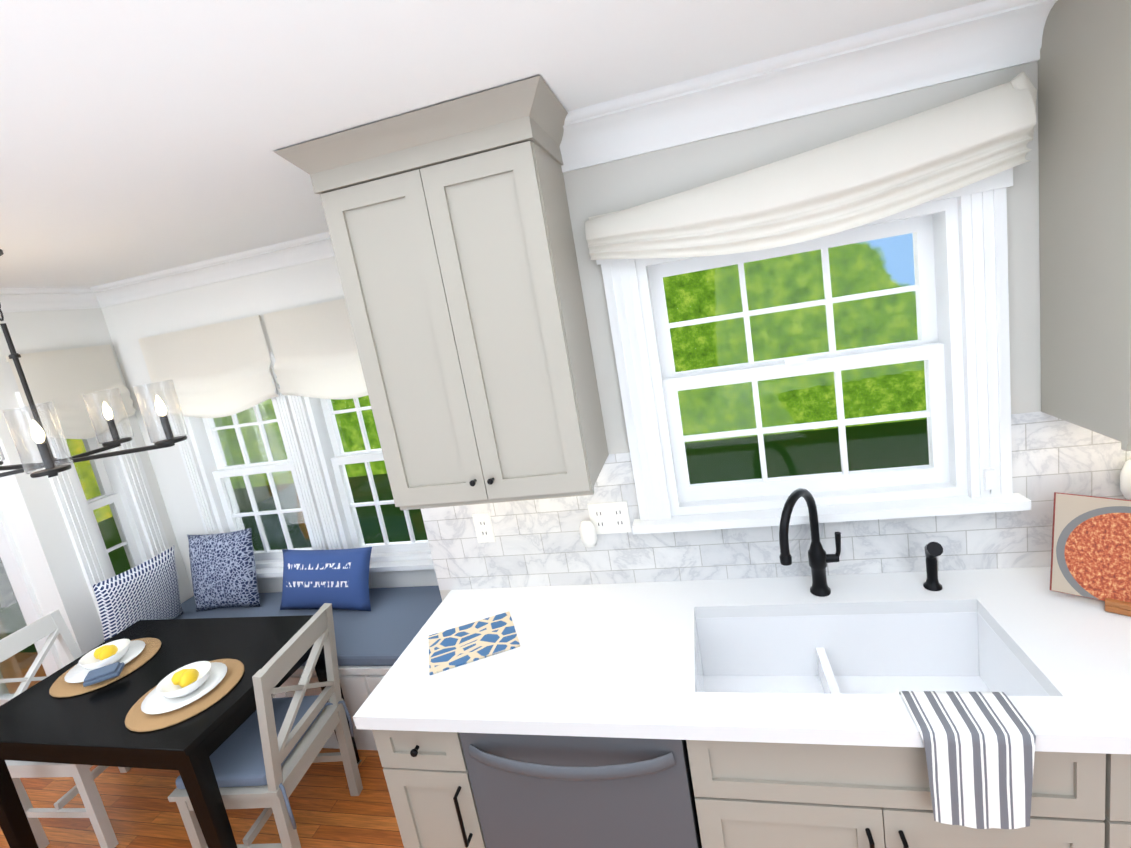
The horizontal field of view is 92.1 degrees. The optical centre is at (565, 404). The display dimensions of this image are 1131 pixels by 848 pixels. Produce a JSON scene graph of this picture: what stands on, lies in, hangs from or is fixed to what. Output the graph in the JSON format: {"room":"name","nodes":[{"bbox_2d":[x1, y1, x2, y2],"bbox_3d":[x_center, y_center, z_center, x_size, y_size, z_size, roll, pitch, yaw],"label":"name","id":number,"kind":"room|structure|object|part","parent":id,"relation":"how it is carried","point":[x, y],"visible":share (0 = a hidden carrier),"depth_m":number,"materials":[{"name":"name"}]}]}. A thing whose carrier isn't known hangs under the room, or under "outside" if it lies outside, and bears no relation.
{"room":"kitchen","nodes":[
{"label":"kitchen","id":0,"kind":"room"},
{"bbox_2d":[0,496,64,666],"bbox_3d":[-4.384,0.875,3.268,3.340,2.460,0.150,-7,11,14],"label":"wall","id":1,"kind":"structure","parent":0,"point":[27,570],"depth_m":2.81,"materials":[{"name":"white paint"}]},
{"bbox_2d":[0,552,48,705],"bbox_3d":[-3.207,0.941,2.958,0.712,2.024,0.099,-7,11,14],"label":"french door","id":2,"kind":"structure","parent":1,"relation":"in","point":[13,619],"depth_m":3.04,"materials":[{"name":"white"}]},
{"bbox_2d":[0,504,62,675],"bbox_3d":[-3.223,0.910,2.913,0.900,2.130,0.028,-7,11,14],"label":"door frame","id":3,"kind":"structure","parent":1,"relation":"attached to","point":[18,574],"depth_m":2.82,"materials":[{"name":"white wood"}]},
{"bbox_2d":[0,308,193,665],"bbox_3d":[-2.651,0.609,3.074,0.150,2.460,0.660,-7,11,14],"label":"wall","id":4,"kind":"structure","parent":0,"point":[35,516],"depth_m":2.82,"materials":[{"name":"white paint"}]},
{"bbox_2d":[0,287,95,312],"bbox_3d":[-2.744,-0.539,2.801,0.085,0.105,0.540,-7,11,14],"label":"crown molding","id":5,"kind":"structure","parent":4,"relation":"attached to","point":[11,299],"depth_m":2.86,"materials":[{"name":"white paint"}]},
{"bbox_2d":[15,392,179,621],"bbox_3d":[-2.645,0.518,3.083,0.180,1.290,0.484,-7,11,14],"label":"nook window","id":6,"kind":"structure","parent":4,"relation":"in","point":[126,495],"depth_m":3.14,"materials":[{"name":"white wood"}]},
{"bbox_2d":[5,344,135,438],"bbox_3d":[-2.630,-0.057,2.948,0.047,0.490,0.500,-7,11,14],"label":"roman shade","id":7,"kind":"object","parent":6,"relation":"attached to","point":[63,380],"visible":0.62,"depth_m":2.92,"materials":[{"name":"fabric"}]},
{"bbox_3d":[-2.659,0.566,3.098,0.044,1.038,0.116,-7,11,14],"label":"glass","id":8,"kind":"part","parent":6,"relation":"part of","materials":[{"name":"clear glass"}]},
{"bbox_2d":[0,748,403,847],"bbox_3d":[-1.321,2.117,0.719,10.200,0.050,5.510,-7,11,14],"label":"floor","id":9,"kind":"structure","parent":0,"point":[327,809],"depth_m":2.42,"materials":[{"name":"brown wood"}]},
{"bbox_2d":[0,610,130,847],"bbox_3d":[-2.205,1.448,2.477,0.506,0.903,0.450,-8,11,11],"label":"chair","id":10,"kind":"object","parent":9,"relation":"on","point":[53,624],"visible":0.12,"depth_m":2.35,"materials":[{"name":"white wood"}]},
{"bbox_2d":[0,615,361,847],"bbox_3d":[-1.624,1.407,2.296,1.120,0.851,0.745,-7,11,14],"label":"dining table","id":11,"kind":"object","parent":9,"relation":"on","point":[171,694],"visible":0.92,"depth_m":2.05,"materials":[{"name":"black wood"}]},
{"bbox_2d":[78,638,130,669],"bbox_3d":[-1.959,1.079,2.328,0.176,0.055,0.176,-7,11,14],"label":"bowl","id":12,"kind":"object","parent":11,"relation":"on","point":[120,652],"depth_m":2.31,"materials":[{"name":"white ceramic"}]},
{"bbox_3d":[-1.964,1.105,2.335,0.274,0.019,0.274,-7,11,14],"label":"table plate","id":13,"kind":"part","parent":11,"relation":"part of","materials":[{"name":"white ceramic"}]},
{"bbox_2d":[155,660,211,698],"bbox_3d":[-1.415,1.040,2.035,0.176,0.055,0.176,-7,11,14],"label":"bowl","id":14,"kind":"object","parent":11,"relation":"on","point":[171,686],"depth_m":2.02,"materials":[{"name":"white ceramic"}]},
{"bbox_3d":[-1.421,1.065,2.042,0.274,0.019,0.274,-7,11,14],"label":"table plate","id":15,"kind":"part","parent":11,"relation":"part of","materials":[{"name":"white ceramic"}]},
{"bbox_2d":[168,603,362,847],"bbox_3d":[-1.157,1.329,2.140,0.506,0.903,0.450,-8,11,9],"label":"chair","id":16,"kind":"object","parent":9,"relation":"on","point":[266,754],"visible":0.92,"depth_m":2.02,"materials":[{"name":"grey wood"}]},
{"bbox_2d":[175,694,328,789],"bbox_3d":[-1.210,1.312,2.143,0.412,0.049,0.443,-7,11,14],"label":"cushion","id":17,"kind":"object","parent":16,"relation":"on","point":[238,763],"depth_m":2.06,"materials":[{"name":"blue fabric"}]},
{"bbox_2d":[173,586,441,749],"bbox_3d":[-1.351,1.403,2.970,2.204,0.520,0.627,-7,11,14],"label":"bench","id":18,"kind":"object","parent":9,"relation":"on","point":[374,643],"visible":0.1,"depth_m":2.69,"materials":[{"name":"white"}]},
{"bbox_2d":[92,546,182,641],"bbox_3d":[-2.320,1.073,2.983,0.196,0.437,0.437,-7,11,14],"label":"geometric pillow","id":19,"kind":"object","parent":18,"relation":"on","point":[148,589],"visible":0.75,"depth_m":2.91,"materials":[{"name":"white fabric"}]},
{"bbox_2d":[187,528,260,611],"bbox_3d":[-2.007,0.972,3.198,0.446,0.450,0.182,-7,11,14],"label":"pillow","id":20,"kind":"object","parent":18,"relation":"on","point":[223,569],"visible":1,"depth_m":3.14,"materials":[{"name":"blue fabric"}]},
{"bbox_2d":[280,547,371,610],"bbox_3d":[-1.322,0.958,2.994,0.620,0.306,0.189,-6,11,18],"label":"lumbar pillow","id":21,"kind":"object","parent":18,"relation":"on","point":[318,579],"visible":1,"depth_m":2.92,"materials":[{"name":"blue fabric"}]},
{"bbox_2d":[373,732,456,847],"bbox_3d":[-0.289,1.238,1.893,0.272,0.874,0.617,-7,11,14],"label":"base cabinet","id":22,"kind":"object","parent":9,"relation":"on","point":[413,780],"depth_m":1.58,"materials":[{"name":"beige wood"}]},
{"bbox_2d":[429,732,740,847],"bbox_3d":[0.136,1.187,1.778,0.729,0.872,0.625,-7,11,14],"label":"base cabinet","id":23,"kind":"object","parent":9,"relation":"on","point":[501,791],"depth_m":1.43,"materials":[{"name":"beige"}]},
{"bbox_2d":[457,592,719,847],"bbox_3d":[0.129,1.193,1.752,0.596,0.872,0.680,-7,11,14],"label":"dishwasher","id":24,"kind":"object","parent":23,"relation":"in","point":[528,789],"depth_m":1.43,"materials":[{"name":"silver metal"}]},
{"bbox_2d":[353,567,1130,755],"bbox_3d":[1.001,0.626,1.436,3.158,0.040,0.652,-7,11,14],"label":"countertop","id":25,"kind":"structure","parent":23,"relation":"on","point":[593,661],"depth_m":1.48,"materials":[{"name":"white stone"}]},
{"bbox_2d":[428,611,519,674],"bbox_3d":[-0.301,0.767,1.768,0.280,0.006,0.210,-12,11,-13],"label":"magazine","id":26,"kind":"object","parent":25,"relation":"on","point":[470,642],"visible":1,"depth_m":1.75,"materials":[{"name":"blue paper"}]},
{"bbox_2d":[779,488,840,595],"bbox_3d":[0.725,0.427,1.608,0.201,0.377,0.225,-7,11,14],"label":"faucet","id":27,"kind":"object","parent":25,"relation":"on","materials":[{"name":"black metal"}]},
{"bbox_2d":[697,608,1048,803],"bbox_3d":[0.775,0.784,1.497,0.814,0.235,0.404,-7,11,14],"label":"sink","id":28,"kind":"object","parent":25,"relation":"in","point":[846,649],"depth_m":1.61,"materials":[{"name":"white ceramic"}]},
{"bbox_2d":[917,542,944,591],"bbox_3d":[1.090,0.474,1.617,0.048,0.158,0.065,-7,11,14],"label":"sprayer","id":29,"kind":"object","parent":25,"relation":"on","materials":[{"name":"black metal"}]},
{"bbox_2d":[899,691,1035,828],"bbox_3d":[0.893,0.777,1.232,0.210,0.234,0.179,-7,11,14],"label":"striped towel","id":30,"kind":"object","parent":25,"relation":"hanging from","point":[980,749],"visible":1,"depth_m":1.16,"materials":[{"name":"white fabric"}]},
{"bbox_2d":[1050,492,1130,616],"bbox_3d":[1.497,0.392,1.364,0.142,0.271,0.420,-19,14,-40],"label":"book stand","id":31,"kind":"object","parent":25,"relation":"on","point":[1091,549],"visible":1,"depth_m":1.45,"materials":[{"name":"brown wood"}]},
{"bbox_2d":[953,752,1130,847],"bbox_3d":[1.501,1.014,1.427,0.632,0.874,0.617,-7,11,14],"label":"base cabinet","id":32,"kind":"object","parent":9,"relation":"on","point":[1089,806],"depth_m":1.16,"materials":[{"name":"beige wood"}]},
{"bbox_2d":[101,256,437,592],"bbox_3d":[-1.429,0.379,3.165,2.510,2.460,0.150,-7,11,14],"label":"wall","id":33,"kind":"structure","parent":0,"point":[129,324],"depth_m":3.09,"materials":[{"name":"white paint"}]},
{"bbox_2d":[88,231,334,307],"bbox_3d":[-1.653,-0.736,2.837,2.210,0.105,0.085,-7,11,14],"label":"crown molding","id":34,"kind":"structure","parent":33,"relation":"attached to","point":[318,246],"depth_m":2.89,"materials":[{"name":"white"}]},
{"bbox_2d":[169,352,328,577],"bbox_3d":[-1.854,0.378,3.229,0.870,1.298,0.215,-7,11,14],"label":"nook window","id":35,"kind":"structure","parent":33,"relation":"in","point":[243,472],"depth_m":3.27,"materials":[{"name":"white wood"}]},
{"bbox_2d":[138,315,277,417],"bbox_3d":[-1.989,-0.174,3.028,0.835,0.510,0.047,-7,11,14],"label":"roman shade","id":36,"kind":"object","parent":35,"relation":"attached to","point":[218,370],"visible":0.9,"depth_m":3.02,"materials":[{"name":"fabric"}]},
{"bbox_3d":[-1.842,0.391,3.271,0.516,1.038,0.044,-7,11,14],"label":"glass","id":37,"kind":"part","parent":35,"relation":"part of","materials":[{"name":"clear glass"}]},
{"bbox_2d":[273,353,433,571],"bbox_3d":[-1.047,0.277,3.019,0.870,1.298,0.215,-7,11,14],"label":"nook window","id":38,"kind":"structure","parent":33,"relation":"in","point":[327,457],"depth_m":3.09,"materials":[{"name":"white wood"}]},
{"bbox_2d":[263,298,367,399],"bbox_3d":[-1.158,-0.278,2.812,0.835,0.510,0.047,-7,11,14],"label":"roman shade","id":39,"kind":"object","parent":38,"relation":"attached to","point":[315,350],"visible":0.6,"depth_m":2.85,"materials":[{"name":"fabric"}]},
{"bbox_3d":[-1.035,0.290,3.061,0.516,1.038,0.044,-7,11,14],"label":"glass","id":40,"kind":"part","parent":38,"relation":"part of","materials":[{"name":"clear glass"}]},
{"bbox_2d":[0,0,986,287],"bbox_3d":[-1.745,-0.314,0.261,10.200,0.050,5.510,-7,11,14],"label":"ceiling","id":41,"kind":"structure","parent":0,"point":[142,136],"depth_m":1.20,"materials":[{"name":"white paint"}]},
{"bbox_2d":[0,249,188,477],"bbox_3d":[-2.018,-0.148,2.030,1.077,0.824,0.593,-7,11,14],"label":"chandelier","id":42,"kind":"object","parent":41,"relation":"hanging from","point":[51,465],"visible":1,"depth_m":2.02,"materials":[{"name":"black metal"}]},
{"bbox_2d":[440,61,1050,600],"bbox_3d":[1.628,0.140,1.604,4.500,2.460,0.150,-7,11,14],"label":"wall","id":43,"kind":"structure","parent":0,"point":[622,183],"depth_m":1.56,"materials":[{"name":"white paint"}]},
{"bbox_2d":[274,75,608,509],"bbox_3d":[-0.286,-0.248,1.660,0.754,1.074,0.410,-7,11,14],"label":"upper cabinet","id":44,"kind":"object","parent":43,"relation":"attached to","point":[450,233],"visible":1,"depth_m":1.52,"materials":[{"name":"beige wood"}]},
{"bbox_3d":[-0.244,0.226,1.595,0.074,0.018,0.028,-7,11,14],"label":"knob","id":45,"kind":"part","parent":44,"relation":"part of","materials":[{"name":"black metal"}]},
{"bbox_2d":[421,411,1130,589],"bbox_3d":[1.004,0.304,1.706,3.209,0.485,0.002,-7,11,14],"label":"tile backsplash","id":46,"kind":"structure","parent":43,"relation":"attached to","point":[538,542],"depth_m":1.84,"materials":[{"name":"tile"}]},
{"bbox_2d":[472,513,495,542],"bbox_3d":[-0.305,0.462,2.039,0.070,0.115,0.006,-7,11,14],"label":"electrical outlet","id":47,"kind":"object","parent":46,"relation":"attached to","point":[483,526],"visible":1,"depth_m":2.04,"materials":[{"name":"white plastic"}]},
{"bbox_2d":[579,501,631,546],"bbox_3d":[0.135,0.424,1.911,0.180,0.152,0.041,-7,11,14],"label":"double electrical outlet","id":48,"kind":"object","parent":46,"relation":"attached to","point":[609,517],"depth_m":1.91,"materials":[{"name":"white plastic"}]},
{"bbox_3d":[0.081,0.458,1.926,0.060,0.100,0.032,-7,11,14],"label":"electrical outlet with night light","id":49,"kind":"part","parent":48,"relation":"part of","materials":[{"name":"white plastic"}]},
{"bbox_2d":[559,0,1057,172],"bbox_3d":[0.572,-0.853,1.484,1.290,0.135,0.110,-7,11,14],"label":"crown molding","id":50,"kind":"structure","parent":43,"relation":"attached to","point":[988,36],"depth_m":1.46,"materials":[{"name":"white"}]},
{"bbox_2d":[585,72,1036,259],"bbox_3d":[0.628,-0.608,1.521,1.180,0.314,0.118,-7,11,14],"label":"shade valance","id":51,"kind":"object","parent":43,"relation":"attached to","point":[875,174],"visible":1,"depth_m":1.47,"materials":[{"name":"fabric"}]},
{"bbox_2d":[596,167,1030,533],"bbox_3d":[0.722,-0.139,1.716,1.150,1.005,0.215,-7,11,14],"label":"kitchen window","id":52,"kind":"structure","parent":43,"relation":"in","point":[960,346],"depth_m":1.70,"materials":[{"name":"white wood"}]},
{"bbox_3d":[0.736,-0.114,1.760,0.746,0.720,0.044,-7,11,14],"label":"glass","id":53,"kind":"part","parent":52,"relation":"part of","materials":[{"name":"clear glass"}]},
{"bbox_2d":[1038,0,1130,450],"bbox_3d":[1.734,-0.505,1.153,1.050,1.074,0.375,-7,11,14],"label":"upper cabinet","id":54,"kind":"object","parent":43,"relation":"attached to","point":[1084,101],"visible":0.89,"depth_m":1.29,"materials":[{"name":"beige wood"}]},
{"label":"outside","id":55,"kind":"structure","parent":0,"visible":0},
{"bbox_2d":[66,439,112,522],"bbox_3d":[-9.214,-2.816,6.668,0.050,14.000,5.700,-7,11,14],"label":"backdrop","id":56,"kind":"structure","parent":55,"point":[76,448],"depth_m":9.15,"materials":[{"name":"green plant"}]},
{"bbox_3d":[1.641,0.223,1.535,0.070,0.115,0.006,-7,11,14],"label":"electrical outlet","id":57,"kind":"object","parent":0,"visible":0},
{"bbox_2d":[1120,459,1130,499],"bbox_3d":[1.606,0.201,1.506,0.117,0.125,0.050,-7,11,14],"label":"outlet","id":58,"kind":"object","parent":57,"relation":"attached to","point":[1125,481],"visible":0.92,"depth_m":1.51,"materials":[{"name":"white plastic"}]},
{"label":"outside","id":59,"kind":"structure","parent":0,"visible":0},
{"bbox_2d":[98,419,928,574],"bbox_3d":[-0.576,1.361,5.953,26.000,0.050,5.080,-7,11,14],"label":"lawn","id":60,"kind":"structure","parent":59,"point":[789,446],"depth_m":6.76,"materials":[{"name":"green plant"}]},
{"bbox_2d":[262,233,926,476],"bbox_3d":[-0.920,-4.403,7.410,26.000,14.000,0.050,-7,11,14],"label":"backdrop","id":61,"kind":"structure","parent":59,"point":[877,280],"depth_m":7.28,"materials":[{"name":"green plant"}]}
]}

